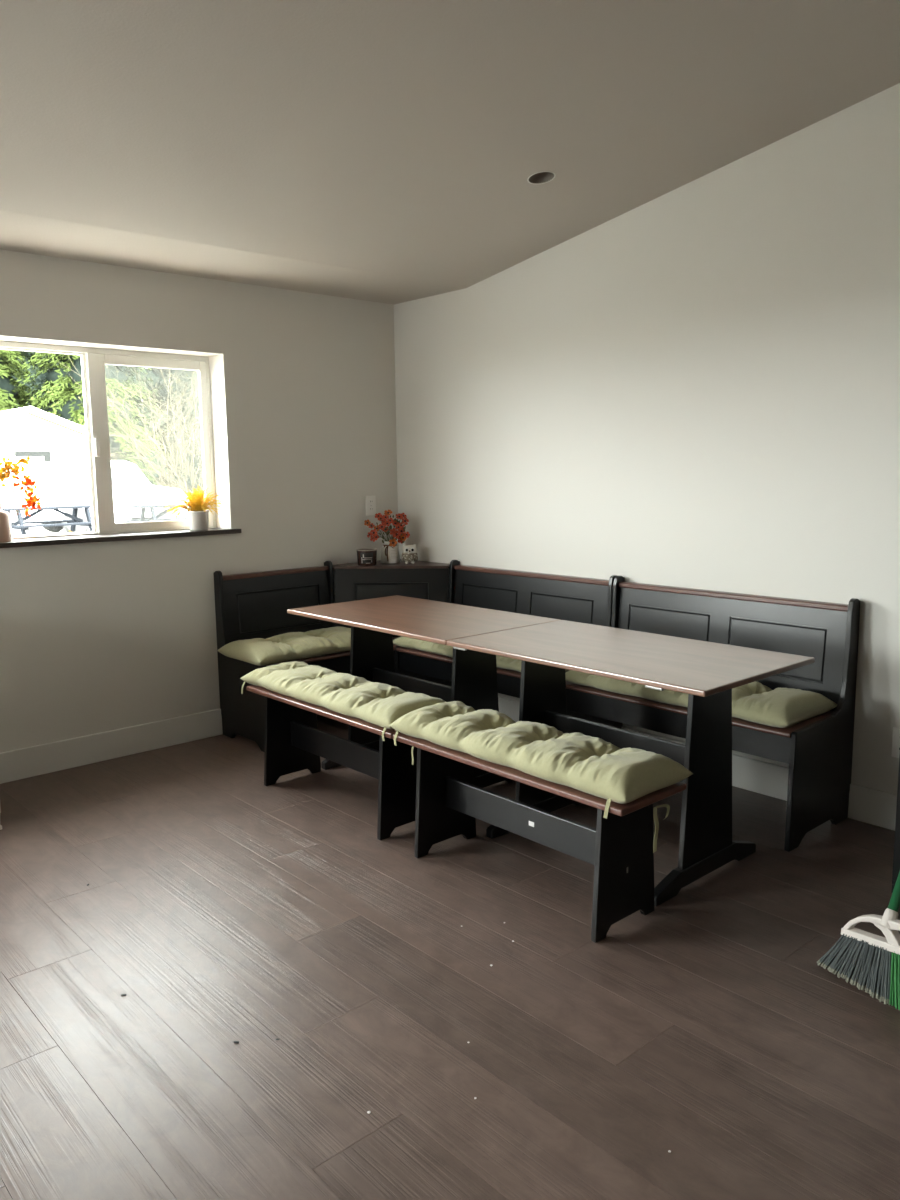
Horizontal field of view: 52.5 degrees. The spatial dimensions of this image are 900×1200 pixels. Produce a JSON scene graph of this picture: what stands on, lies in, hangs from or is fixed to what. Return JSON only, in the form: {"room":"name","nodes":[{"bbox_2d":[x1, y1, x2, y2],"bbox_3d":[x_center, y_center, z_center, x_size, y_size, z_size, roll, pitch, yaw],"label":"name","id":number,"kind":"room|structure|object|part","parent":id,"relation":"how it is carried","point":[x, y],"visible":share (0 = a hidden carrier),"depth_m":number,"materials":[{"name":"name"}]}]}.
{"room":"dining room","nodes":[
{"label":"dining room","id":0,"kind":"room"},
{"bbox_2d":[0,249,398,752],"bbox_3d":[-2.759,-0.260,3.472,6.700,2.363,0.200,-8,11,-41],"label":"wall","id":1,"kind":"structure","parent":0,"point":[96,637],"depth_m":4.65,"materials":[{"name":"white paint"}]},
{"bbox_2d":[0,341,216,539],"bbox_3d":[-1.744,-0.765,4.427,1.278,0.895,0.062,-8,11,-41],"label":"window","id":2,"kind":"structure","parent":1,"relation":"in","point":[93,360],"depth_m":4.47,"materials":[{"name":"white plastic"}]},
{"bbox_3d":[-1.975,-0.728,4.243,0.643,0.859,0.024,-8,11,-41],"label":"sash","id":3,"kind":"part","parent":2,"relation":"part of","materials":[{"name":"white plastic"}]},
{"bbox_3d":[-1.509,-0.790,4.632,0.617,0.859,0.024,-8,11,-41],"label":"sash","id":4,"kind":"part","parent":2,"relation":"part of","materials":[{"name":"white plastic"}]},
{"bbox_2d":[0,709,222,783],"bbox_3d":[-2.674,0.851,3.551,6.400,0.140,0.015,-8,11,-41],"label":"baseboard","id":5,"kind":"structure","parent":1,"relation":"attached to","point":[22,763],"depth_m":4.43,"materials":[{"name":"white paint"}]},
{"bbox_2d":[0,528,241,547],"bbox_3d":[-1.669,-0.300,4.407,1.375,0.023,0.188,-8,11,-41],"label":"trim","id":6,"kind":"structure","parent":1,"relation":"attached to","point":[211,531],"depth_m":4.37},
{"bbox_2d":[0,499,11,541],"bbox_3d":[-2.033,-0.355,4.077,0.122,0.188,0.122,-8,11,-41],"label":"bottle vase","id":7,"kind":"object","parent":6,"relation":"on","point":[5,521],"visible":1,"depth_m":4.06,"materials":[{"name":"ceramic"}]},
{"bbox_2d":[0,456,41,516],"bbox_3d":[-2.002,-0.509,4.106,0.312,0.277,0.077,-9,11,-43],"label":"branch","id":8,"kind":"object","parent":7,"relation":"in","point":[31,501],"visible":1,"depth_m":4.15,"materials":[{"name":"orange plant"}]},
{"bbox_2d":[164,485,225,529],"bbox_3d":[-1.303,-0.478,4.706,0.310,0.233,0.199,-8,11,-41],"label":"potted plant","id":9,"kind":"object","parent":6,"relation":"on","point":[198,514],"visible":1,"depth_m":4.69,"materials":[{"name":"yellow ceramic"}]},
{"bbox_2d":[188,510,208,529],"bbox_3d":[-1.304,-0.414,4.734,0.108,0.100,0.108,-8,11,-41],"label":"pot","id":10,"kind":"object","parent":9,"relation":"on","point":[198,519],"depth_m":4.69,"materials":[{"name":"white ceramic"}]},
{"bbox_2d":[365,496,375,515],"bbox_3d":[-0.466,-0.557,5.376,0.072,0.115,0.009,-8,11,-41],"label":"wall outlet","id":11,"kind":"object","parent":1,"relation":"attached to","point":[370,500],"visible":0.93,"depth_m":5.37,"materials":[{"name":"white plastic"}]},
{"bbox_2d":[0,714,899,1199],"bbox_3d":[0.336,1.389,0.258,6.500,0.060,9.100,-8,11,-41],"label":"floor","id":12,"kind":"structure","parent":0,"point":[706,1027],"depth_m":2.37,"materials":[{"name":"brown wood"}]},
{"bbox_2d":[213,561,349,751],"bbox_3d":[-0.802,0.267,4.855,0.708,0.878,0.480,-8,11,-41],"label":"bench","id":13,"kind":"object","parent":12,"relation":"on","point":[252,605],"visible":0.59,"depth_m":4.82,"materials":[{"name":"black paint"}]},
{"bbox_3d":[-1.057,0.303,4.628,0.021,0.878,0.480,-8,11,-41],"label":"panel","id":14,"kind":"part","parent":13,"relation":"part of","materials":[{"name":"black paint"}]},
{"bbox_3d":[-0.951,-0.148,4.957,0.666,0.022,0.045,-8,11,-41],"label":"rail","id":15,"kind":"part","parent":13,"relation":"part of","materials":[{"name":"brown wood"}]},
{"bbox_3d":[-0.934,0.052,4.970,0.666,0.375,0.050,-8,11,-41],"label":"backrest","id":16,"kind":"part","parent":13,"relation":"part of","materials":[{"name":"black paint"}]},
{"bbox_2d":[217,626,350,665],"bbox_3d":[-0.788,0.227,4.813,0.747,0.091,0.432,-8,11,-41],"label":"bench cushion","id":17,"kind":"object","parent":13,"relation":"on","point":[290,646],"visible":0.89,"depth_m":4.65,"materials":[{"name":"green fabric"}]},
{"bbox_3d":[-0.776,0.282,4.829,0.666,0.020,0.393,-8,11,-41],"label":"seat","id":18,"kind":"part","parent":13,"relation":"part of","materials":[{"name":"brown wood"}]},
{"bbox_3d":[-0.547,0.231,5.082,0.021,0.878,0.480,-8,11,-41],"label":"panel","id":19,"kind":"part","parent":13,"relation":"part of","materials":[{"name":"black paint"}]},
{"bbox_2d":[246,685,416,839],"bbox_3d":[-0.440,0.634,3.814,0.318,0.439,1.038,-8,11,-41],"label":"bench","id":20,"kind":"object","parent":12,"relation":"on","point":[293,741],"visible":0.7,"depth_m":3.78,"materials":[{"name":"black wood"}]},
{"bbox_3d":[-0.716,0.604,4.119,0.291,0.418,0.019,-8,11,-41],"label":"leg","id":21,"kind":"part","parent":20,"relation":"part of","materials":[{"name":"black paint"}]},
{"bbox_3d":[-0.443,0.427,3.784,0.318,0.020,1.038,-8,11,-41],"label":"seat","id":22,"kind":"part","parent":20,"relation":"part of","materials":[{"name":"brown wood"}]},
{"bbox_2d":[240,661,445,740],"bbox_3d":[-0.458,0.414,3.805,0.340,0.172,1.087,-8,11,-41],"label":"bench cushion","id":23,"kind":"object","parent":20,"relation":"on","point":[380,704],"visible":0.99,"depth_m":3.67,"materials":[{"name":"green fabric"}]},
{"bbox_3d":[-0.164,0.685,3.511,0.291,0.418,0.019,-8,11,-41],"label":"leg","id":24,"kind":"part","parent":20,"relation":"part of","materials":[{"name":"black paint"}]},
{"bbox_2d":[333,559,449,661],"bbox_3d":[-0.326,0.222,5.235,0.545,0.848,0.550,-8,11,-41],"label":"seat","id":25,"kind":"object","parent":12,"relation":"on","point":[426,580],"visible":0.42,"depth_m":5.15,"materials":[{"name":"black paint"}]},
{"bbox_2d":[356,548,376,565],"bbox_3d":[-0.472,-0.244,5.185,0.118,0.090,0.118,-1,8,-4],"label":"candle jar","id":26,"kind":"object","parent":25,"relation":"on","point":[365,556],"visible":1,"depth_m":5.14,"materials":[{"name":"brown glass"}]},
{"bbox_2d":[381,540,399,562],"bbox_3d":[-0.348,-0.281,5.308,0.115,0.126,0.117,-1,8,-4],"label":"vase","id":27,"kind":"object","parent":25,"relation":"on","point":[389,554],"visible":0.91,"depth_m":5.27,"materials":[{"name":"white ceramic"}]},
{"bbox_2d":[364,509,409,546],"bbox_3d":[-0.367,-0.407,5.271,0.268,0.234,0.120,0,8,4],"label":"flower bouquet","id":28,"kind":"object","parent":27,"relation":"in","point":[385,521],"visible":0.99,"depth_m":5.27,"materials":[{"name":"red plant"}]},
{"bbox_3d":[-0.442,-0.389,5.268,0.028,0.042,0.038,-8,11,-41],"label":"flower","id":29,"kind":"part","parent":28,"relation":"part of","materials":[{"name":"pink plant"}]},
{"bbox_3d":[-0.390,-0.420,5.219,0.030,0.040,0.036,-8,11,-41],"label":"flower","id":30,"kind":"part","parent":28,"relation":"part of","materials":[{"name":"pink plant"}]},
{"bbox_3d":[-0.327,-0.329,5.242,0.039,0.049,0.031,-8,11,-41],"label":"flower","id":31,"kind":"part","parent":28,"relation":"part of","materials":[{"name":"orange plant"}]},
{"bbox_3d":[-0.326,-0.392,5.258,0.041,0.044,0.031,-8,11,-41],"label":"flower","id":32,"kind":"part","parent":28,"relation":"part of","materials":[{"name":"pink plant"}]},
{"bbox_3d":[-0.309,-0.378,5.259,0.046,0.048,0.022,-8,11,-41],"label":"flower","id":33,"kind":"part","parent":28,"relation":"part of","materials":[{"name":"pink plant"}]},
{"bbox_3d":[-0.292,-0.481,5.251,0.043,0.035,0.034,-8,11,-41],"label":"flower","id":34,"kind":"part","parent":28,"relation":"part of","materials":[{"name":"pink plant"}]},
{"bbox_3d":[-0.257,-0.456,5.259,0.048,0.046,0.019,-8,11,-41],"label":"flower","id":35,"kind":"part","parent":28,"relation":"part of","materials":[{"name":"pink plant"}]},
{"bbox_2d":[333,559,449,568],"bbox_3d":[-0.330,-0.191,5.184,0.532,0.016,0.537,-8,11,-41],"label":"shelf","id":36,"kind":"object","parent":25,"relation":"attached to","point":[418,564],"depth_m":5.14,"materials":[{"name":"brown wood"}]},
{"bbox_3d":[-0.330,0.015,5.167,0.648,0.387,0.051,0,8,3],"label":"backrest","id":37,"kind":"part","parent":25,"relation":"part of","materials":[{"name":"black paint"}]},
{"bbox_2d":[401,544,417,563],"bbox_3d":[-0.233,-0.268,5.263,0.092,0.109,0.092,6,10,37],"label":"owl figurine","id":38,"kind":"object","parent":25,"relation":"on","point":[409,554],"visible":1,"depth_m":5.24,"materials":[{"name":"ceramic"}]},
{"bbox_2d":[287,595,559,787],"bbox_3d":[-0.141,0.429,4.159,0.669,0.739,1.126,-8,11,-41],"label":"trestle table","id":39,"kind":"object","parent":12,"relation":"on","point":[373,622],"visible":0.47,"depth_m":4.04,"materials":[{"name":"brown wood"}]},
{"bbox_3d":[-0.373,0.380,4.412,0.304,0.626,0.020,-8,11,-41],"label":"leg","id":40,"kind":"part","parent":39,"relation":"part of","materials":[{"name":"black paint"}]},
{"bbox_3d":[0.106,0.450,3.885,0.304,0.626,0.020,-8,11,-41],"label":"leg","id":41,"kind":"part","parent":39,"relation":"part of","materials":[{"name":"black paint"}]},
{"bbox_2d":[395,560,616,697],"bbox_3d":[0.253,0.284,4.644,0.480,0.878,1.142,-8,11,-41],"label":"bench","id":42,"kind":"object","parent":12,"relation":"on","point":[562,597],"visible":0.37,"depth_m":4.70,"materials":[{"name":"black paint"}]},
{"bbox_2d":[393,636,452,657],"bbox_3d":[-0.121,0.268,4.504,0.179,0.081,0.591,-8,11,-41],"label":"bench cushion","id":43,"kind":"object","parent":42,"relation":"on","point":[447,650],"depth_m":4.73,"materials":[{"name":"green fabric"}]},
{"bbox_3d":[-0.122,0.230,5.057,0.480,0.878,0.021,-8,11,-41],"label":"panel","id":44,"kind":"part","parent":42,"relation":"part of","materials":[{"name":"black paint"}]},
{"bbox_3d":[0.225,0.299,4.621,0.393,0.020,1.100,-8,11,-41],"label":"seat","id":45,"kind":"part","parent":42,"relation":"part of","materials":[{"name":"brown wood"}]},
{"bbox_2d":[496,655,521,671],"bbox_3d":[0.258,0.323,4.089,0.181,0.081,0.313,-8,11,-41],"label":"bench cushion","id":46,"kind":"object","parent":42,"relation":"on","point":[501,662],"depth_m":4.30,"materials":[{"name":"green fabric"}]},
{"bbox_3d":[0.395,0.068,4.745,0.050,0.375,1.100,-8,11,-41],"label":"backrest","id":47,"kind":"part","parent":42,"relation":"part of","materials":[{"name":"black paint"}]},
{"bbox_3d":[0.408,-0.132,4.730,0.045,0.022,1.100,-8,11,-41],"label":"rail","id":48,"kind":"part","parent":42,"relation":"part of","materials":[{"name":"brown wood"}]},
{"bbox_3d":[0.628,0.339,4.232,0.480,0.878,0.021,-8,11,-41],"label":"panel","id":49,"kind":"part","parent":42,"relation":"part of","materials":[{"name":"black paint"}]},
{"bbox_2d":[393,733,685,942],"bbox_3d":[0.255,0.736,3.049,0.318,0.439,1.027,-8,11,-41],"label":"bench","id":50,"kind":"object","parent":12,"relation":"on","point":[619,848],"visible":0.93,"depth_m":2.89,"materials":[{"name":"black wood"}]},
{"bbox_3d":[-0.017,0.706,3.350,0.291,0.418,0.019,-8,11,-41],"label":"leg","id":51,"kind":"part","parent":50,"relation":"part of","materials":[{"name":"black paint"}]},
{"bbox_3d":[0.253,0.529,3.019,0.318,0.020,1.027,-8,11,-41],"label":"seat","id":52,"kind":"part","parent":50,"relation":"part of","materials":[{"name":"brown wood"}]},
{"bbox_2d":[389,701,692,852],"bbox_3d":[0.260,0.549,3.020,0.339,0.250,1.074,-8,11,-41],"label":"bench cushion","id":53,"kind":"object","parent":50,"relation":"on","point":[595,766],"visible":1,"depth_m":2.85,"materials":[{"name":"green fabric"}]},
{"bbox_3d":[0.527,0.785,2.751,0.291,0.418,0.019,-8,11,-41],"label":"leg","id":54,"kind":"part","parent":50,"relation":"part of","materials":[{"name":"black paint"}]},
{"bbox_2d":[447,620,814,905],"bbox_3d":[0.615,0.539,3.329,0.669,0.739,1.126,-8,11,-41],"label":"trestle table","id":55,"kind":"object","parent":12,"relation":"on","point":[708,672],"visible":0.82,"depth_m":3.12,"materials":[{"name":"brown wood"}]},
{"bbox_3d":[0.368,0.488,3.597,0.304,0.626,0.020,-8,11,-41],"label":"leg","id":56,"kind":"part","parent":55,"relation":"part of","materials":[{"name":"black paint"}]},
{"bbox_3d":[0.865,0.560,3.051,0.304,0.626,0.020,-8,11,-41],"label":"leg","id":57,"kind":"part","parent":55,"relation":"part of","materials":[{"name":"black paint"}]},
{"bbox_2d":[566,576,860,851],"bbox_3d":[1.018,0.396,3.803,0.480,0.878,1.132,-8,11,-41],"label":"bench","id":58,"kind":"object","parent":12,"relation":"on","point":[817,750],"visible":0.58,"depth_m":3.61,"materials":[{"name":"black paint"}]},
{"bbox_3d":[0.646,0.342,4.212,0.480,0.878,0.021,-8,11,-41],"label":"panel","id":59,"kind":"part","parent":58,"relation":"part of","materials":[{"name":"black paint"}]},
{"bbox_2d":[565,670,687,707],"bbox_3d":[0.677,0.387,3.562,0.179,0.093,0.689,-8,11,-41],"label":"bench cushion","id":60,"kind":"object","parent":58,"relation":"on","point":[603,683],"depth_m":3.78,"materials":[{"name":"green fabric"}]},
{"bbox_3d":[0.991,0.410,3.780,0.393,0.020,1.090,-8,11,-41],"label":"seat","id":61,"kind":"part","parent":58,"relation":"part of","materials":[{"name":"brown wood"}]},
{"bbox_3d":[1.160,0.179,3.903,0.050,0.375,1.090,-8,11,-41],"label":"backrest","id":62,"kind":"part","parent":58,"relation":"part of","materials":[{"name":"black paint"}]},
{"bbox_3d":[1.174,-0.020,3.889,0.045,0.022,1.090,-8,11,-41],"label":"rail","id":63,"kind":"part","parent":58,"relation":"part of","materials":[{"name":"brown wood"}]},
{"bbox_2d":[732,681,836,727],"bbox_3d":[1.152,0.418,3.306,0.537,0.093,0.409,-8,11,-41],"label":"bench cushion","id":64,"kind":"object","parent":58,"relation":"on","point":[757,702],"depth_m":3.39,"materials":[{"name":"green fabric"}]},
{"bbox_3d":[1.391,0.450,3.394,0.480,0.878,0.021,-8,11,-41],"label":"panel","id":65,"kind":"part","parent":58,"relation":"part of","materials":[{"name":"black paint"}]},
{"bbox_2d":[817,871,899,1009],"bbox_3d":[1.328,0.393,2.466,0.681,1.253,0.403,-8,11,-41],"label":"broom","id":66,"kind":"object","parent":12,"relation":"on","point":[870,960],"visible":1,"depth_m":2.38,"materials":[{"name":"beige plastic"}]},
{"bbox_2d":[880,908,897,928],"bbox_3d":[1.136,0.827,2.360,0.050,0.055,0.036,-8,11,-41],"label":"socket","id":67,"kind":"object","parent":66,"relation":"attached to","point":[889,920],"depth_m":2.35,"materials":[{"name":"white plastic"}]},
{"bbox_3d":[1.373,0.283,2.457,0.606,1.037,0.025,-7,10,-35],"label":"handle","id":68,"kind":"part","parent":66,"relation":"part of","materials":[{"name":"green plastic"}]},
{"bbox_2d":[891,755,899,892],"bbox_3d":[1.848,0.319,2.781,0.560,1.300,0.704,-8,11,-41],"label":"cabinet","id":69,"kind":"object","parent":12,"relation":"on","point":[896,857],"visible":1,"depth_m":2.92,"materials":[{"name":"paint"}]},
{"bbox_2d":[0,0,899,304],"bbox_3d":[0.340,-1.746,-0.242,6.700,1.601,9.170,-8,11,-41],"label":"ceiling","id":70,"kind":"structure","parent":0,"point":[381,151],"depth_m":3.05,"materials":[{"name":"grey paint"}]},
{"bbox_2d":[527,171,555,183],"bbox_3d":[0.362,-1.715,3.614,0.112,0.099,0.112,0,8,4],"label":"recessed light","id":71,"kind":"object","parent":70,"relation":"in","point":[542,177],"visible":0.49,"depth_m":3.66,"materials":[{"name":"beige"}]},
{"bbox_2d":[394,83,899,793],"bbox_3d":[2.742,-1.012,2.128,0.150,4.100,9.000,-8,11,-41],"label":"wall","id":72,"kind":"structure","parent":0,"point":[697,386],"depth_m":3.89,"materials":[{"name":"white paint"}]},
{"bbox_2d":[498,696,896,830],"bbox_3d":[2.710,0.956,2.350,0.015,0.140,8.985,-8,11,-41],"label":"baseboard","id":73,"kind":"structure","parent":72,"relation":"attached to","point":[872,806],"depth_m":3.81,"materials":[{"name":"white paint"}]},
{"bbox_2d":[891,727,899,757],"bbox_3d":[1.698,0.541,3.425,0.009,0.115,0.072,-8,11,-41],"label":"wall outlet","id":74,"kind":"object","parent":72,"relation":"attached to","point":[896,731],"visible":1,"depth_m":3.44,"materials":[{"name":"white plastic"}]},
{"label":"outside","id":75,"kind":"structure","parent":0,"visible":0},
{"bbox_2d":[11,515,188,535],"bbox_3d":[-26.821,-4.077,42.270,130.000,0.300,89.700,-8,11,-41],"label":"gravel yard","id":76,"kind":"structure","parent":75,"point":[121,520],"depth_m":24.15,"materials":[{"name":"white gravel"}]},
{"bbox_2d":[0,349,46,410],"bbox_3d":[-17.462,-9.481,33.725,5.248,13.511,5.753,-3,9,-19],"label":"fir tree","id":77,"kind":"object","parent":76,"relation":"on","point":[8,359],"visible":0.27,"depth_m":33.55,"materials":[{"name":"green plant"}]},
{"bbox_2d":[11,351,60,408],"bbox_3d":[-20.826,-14.815,40.813,9.308,22.898,9.030,-7,10,-36],"label":"fir tree","id":78,"kind":"object","parent":76,"relation":"on","point":[40,377],"visible":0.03,"depth_m":40.46,"materials":[{"name":"green plant"}]},
{"bbox_2d":[25,353,60,400],"bbox_3d":[-23.710,-18.441,47.993,12.675,29.677,13.613,7,11,44],"label":"fir tree","id":79,"kind":"object","parent":76,"relation":"on","point":[30,353],"visible":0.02,"depth_m":47.70,"materials":[{"name":"green plant"}]},
{"bbox_2d":[0,406,87,529],"bbox_3d":[-12.895,-3.809,26.530,4.000,3.310,4.980,-8,11,-41],"label":"canopy tent","id":80,"kind":"object","parent":76,"relation":"on","point":[42,436],"visible":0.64,"depth_m":24.82,"materials":[{"name":"white fabric"}]},
{"bbox_3d":[-11.420,-4.740,24.728,3.440,0.690,0.023,-8,11,-41],"label":"gable trim","id":81,"kind":"part","parent":80,"relation":"part of","materials":[{"name":"white fabric"}]},
{"bbox_2d":[2,505,92,534],"bbox_3d":[-8.607,-1.593,19.573,1.660,0.800,2.000,7,11,44],"label":"picnic table","id":82,"kind":"object","parent":76,"relation":"on","point":[19,525],"visible":0.62,"depth_m":19.35,"materials":[{"name":"grey wood"}]},
{"bbox_3d":[-8.790,-1.453,18.756,0.460,0.760,0.060,7,11,44],"label":"leg","id":83,"kind":"part","parent":82,"relation":"part of","materials":[{"name":"grey wood"}]},
{"bbox_3d":[-8.422,-1.694,20.396,0.460,0.760,0.060,7,11,44],"label":"leg","id":84,"kind":"part","parent":82,"relation":"part of","materials":[{"name":"grey wood"}]},
{"bbox_3d":[-7.781,-1.612,19.770,0.460,0.760,0.060,7,11,44],"label":"leg","id":85,"kind":"part","parent":82,"relation":"part of","materials":[{"name":"grey wood"}]},
{"bbox_2d":[6,351,174,486],"bbox_3d":[-13.855,-9.949,34.258,6.818,14.842,6.513,6,11,40],"label":"fir tree","id":86,"kind":"object","parent":76,"relation":"on","point":[64,401],"visible":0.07,"depth_m":33.46,"materials":[{"name":"green plant"}]},
{"bbox_2d":[21,460,187,532],"bbox_3d":[-8.970,-2.719,23.847,3.750,1.820,1.800,-8,11,-41],"label":"car","id":87,"kind":"object","parent":76,"relation":"on","point":[59,483],"visible":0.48,"depth_m":22.76,"materials":[{"name":"white paint"}]},
{"bbox_2d":[32,358,200,486],"bbox_3d":[-16.542,-15.175,43.169,9.787,22.758,9.341,3,9,23],"label":"fir tree","id":88,"kind":"object","parent":76,"relation":"on","point":[152,376],"visible":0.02,"depth_m":43.35,"materials":[{"name":"green plant"}]},
{"bbox_2d":[62,354,203,517],"bbox_3d":[-7.493,-6.659,28.387,9.255,8.319,11.420,-7,10,-38],"label":"bare shrub","id":89,"kind":"object","parent":76,"relation":"on","point":[193,439],"visible":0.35,"depth_m":27.01,"materials":[{"name":"plant"}]},
{"bbox_2d":[78,369,202,496],"bbox_3d":[-8.734,-6.050,31.846,7.479,7.640,10.843,4,10,32],"label":"bare shrub","id":90,"kind":"object","parent":76,"relation":"on","point":[181,425],"visible":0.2,"depth_m":30.68,"materials":[{"name":"plant"}]},
{"bbox_2d":[124,504,188,521],"bbox_3d":[-5.961,-1.697,20.064,1.900,0.800,1.660,-7,10,-36],"label":"picnic table","id":91,"kind":"object","parent":76,"relation":"on","point":[154,516],"visible":0.36,"depth_m":19.79,"materials":[{"name":"grey wood"}]},
{"bbox_3d":[-6.767,-1.663,20.035,0.060,0.760,0.460,-7,10,-36],"label":"leg","id":92,"kind":"part","parent":91,"relation":"part of","materials":[{"name":"grey wood"}]},
{"bbox_3d":[-6.234,-1.566,19.316,0.060,0.760,0.460,-7,10,-36],"label":"leg","id":93,"kind":"part","parent":91,"relation":"part of","materials":[{"name":"grey wood"}]},
{"bbox_2d":[142,367,203,493],"bbox_3d":[-14.095,-15.563,46.477,9.898,23.152,9.327,0,8,3],"label":"fir tree","id":94,"kind":"object","parent":76,"relation":"on","point":[172,372],"visible":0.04,"depth_m":45.58,"materials":[{"name":"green plant"}]}
]}

